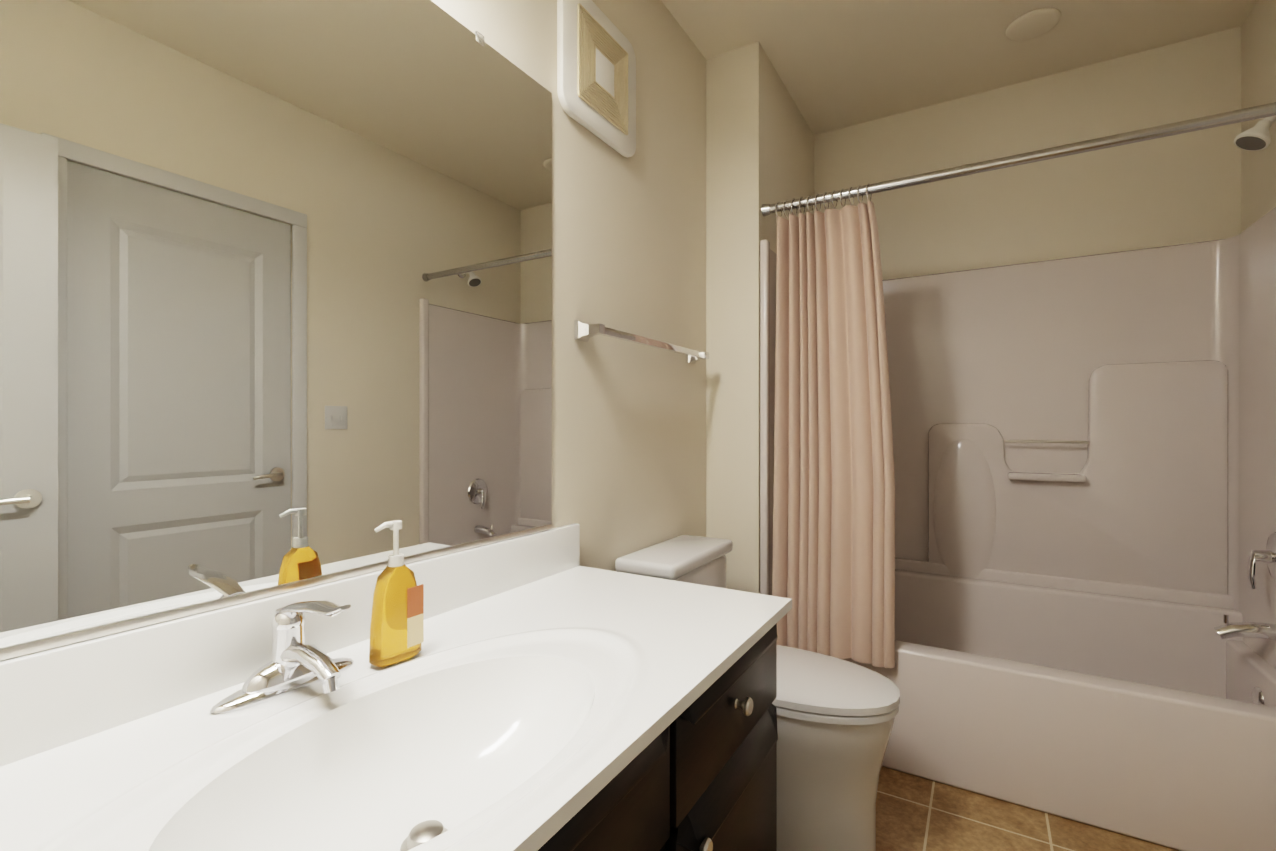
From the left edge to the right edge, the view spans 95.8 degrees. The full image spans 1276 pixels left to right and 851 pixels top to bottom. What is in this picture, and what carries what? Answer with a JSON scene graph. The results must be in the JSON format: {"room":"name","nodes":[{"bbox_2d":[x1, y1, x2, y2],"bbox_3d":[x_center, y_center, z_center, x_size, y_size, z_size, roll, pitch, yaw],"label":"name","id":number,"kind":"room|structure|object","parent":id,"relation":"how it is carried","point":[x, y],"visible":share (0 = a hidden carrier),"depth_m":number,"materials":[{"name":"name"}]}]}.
{"room":"bathroom","nodes":[
{"label":"bathroom","id":0,"kind":"room"},
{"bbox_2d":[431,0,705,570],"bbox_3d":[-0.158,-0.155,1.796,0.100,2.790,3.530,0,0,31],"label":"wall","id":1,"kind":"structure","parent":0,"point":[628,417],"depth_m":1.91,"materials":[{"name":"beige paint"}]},
{"bbox_2d":[0,0,552,660],"bbox_3d":[-0.590,-0.315,0.968,0.010,1.189,1.384,0,0,31],"label":"mirror","id":2,"kind":"object","parent":1,"relation":"attached to","point":[274,296],"visible":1,"depth_m":0.93,"materials":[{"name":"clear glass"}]},
{"bbox_2d":[557,0,635,156],"bbox_3d":[-0.112,-1.062,1.745,0.030,0.375,0.390,0,0,31],"label":"picture frame","id":3,"kind":"object","parent":1,"relation":"in","point":[596,74],"visible":0.98,"depth_m":1.71,"materials":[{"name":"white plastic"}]},
{"bbox_2d":[574,320,708,363],"bbox_3d":[0.055,-0.275,1.976,0.077,0.057,0.793,0,0,31],"label":"towel rail","id":4,"kind":"object","parent":1,"relation":"attached to","point":[584,331],"visible":1,"depth_m":1.78,"materials":[{"name":"silver metal"}]},
{"bbox_2d":[706,41,813,593],"bbox_3d":[0.615,-0.155,2.761,0.230,2.790,0.880,0,0,31],"label":"wall","id":5,"kind":"structure","parent":0,"point":[759,143],"depth_m":2.39,"materials":[{"name":"beige paint"}]},
{"bbox_2d":[661,0,1257,134],"bbox_3d":[0.685,-1.600,1.290,2.065,0.100,3.530,0,0,31],"label":"ceiling","id":6,"kind":"structure","parent":0,"point":[838,64],"depth_m":2.31,"materials":[{"name":"beige paint"}]},
{"bbox_2d":[1005,8,1060,40],"bbox_3d":[1.524,-1.543,2.226,0.180,0.013,0.180,0,0,31],"label":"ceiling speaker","id":7,"kind":"object","parent":6,"relation":"attached to","point":[1033,24],"visible":1,"depth_m":2.21,"materials":[{"name":"beige paint"}]},
{"bbox_2d":[876,766,1178,850],"bbox_3d":[0.685,1.290,1.290,2.065,0.100,3.530,0,0,31],"label":"floor","id":8,"kind":"structure","parent":0,"point":[915,813],"depth_m":1.79,"materials":[{"name":"tile"}]},
{"bbox_2d":[0,523,791,850],"bbox_3d":[-0.302,0.747,0.842,0.633,0.987,1.515,0,0,31],"label":"bathroom vanity","id":9,"kind":"object","parent":8,"relation":"on","point":[542,691],"visible":1,"depth_m":0.85,"materials":[{"name":"white stone"}]},
{"bbox_2d":[210,600,353,714],"bbox_3d":[-0.489,0.337,0.858,0.185,0.169,0.210,0,0,31],"label":"faucet","id":10,"kind":"object","parent":9,"relation":"on","point":[299,678],"depth_m":0.85,"materials":[{"name":"silver metal"}]},
{"bbox_2d":[369,520,423,666],"bbox_3d":[-0.412,0.278,0.981,0.050,0.234,0.088,0,0,31],"label":"soap dispenser","id":11,"kind":"object","parent":9,"relation":"on","point":[397,626],"visible":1,"depth_m":0.96,"materials":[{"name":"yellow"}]},
{"bbox_2d":[615,535,899,850],"bbox_3d":[0.389,0.829,1.818,0.802,0.822,0.480,0,0,31],"label":"toilet","id":12,"kind":"object","parent":8,"relation":"on","point":[835,719],"visible":0.5,"depth_m":1.61,"materials":[{"name":"white ceramic"}]},
{"bbox_2d":[760,116,1275,850],"bbox_3d":[1.415,0.114,2.281,1.632,2.251,0.877,0,0,31],"label":"bathtub","id":13,"kind":"object","parent":8,"relation":"on","point":[1084,460],"visible":0.83,"depth_m":2.31,"materials":[{"name":"white plastic"}]},
{"bbox_2d":[814,26,1240,279],"bbox_3d":[1.568,-0.155,2.760,2.065,2.790,0.100,0,0,31],"label":"wall","id":14,"kind":"structure","parent":0,"point":[1184,188],"depth_m":2.53,"materials":[{"name":"beige paint"}]},
{"bbox_2d":[1241,0,1275,232],"bbox_3d":[1.527,-0.155,0.784,0.100,2.790,3.530,0,0,31],"label":"wall","id":15,"kind":"structure","parent":0,"point":[1258,88],"depth_m":2.10,"materials":[{"name":"beige paint"}]},
{"bbox_2d":[761,102,1275,216],"bbox_3d":[1.216,-0.885,1.951,1.632,0.050,0.049,0,0,31],"label":"shower curtain rod","id":16,"kind":"object","parent":15,"relation":"attached to","point":[1216,120],"visible":1,"depth_m":1.87,"materials":[{"name":"silver metal"}]},
{"bbox_2d":[772,183,894,667],"bbox_3d":[0.732,-0.027,2.189,0.457,1.764,0.157,0,0,31],"label":"shower curtain","id":17,"kind":"object","parent":16,"relation":"hanging from","point":[833,576],"visible":0.92,"depth_m":2.17,"materials":[{"name":"beige fabric"}]}
]}

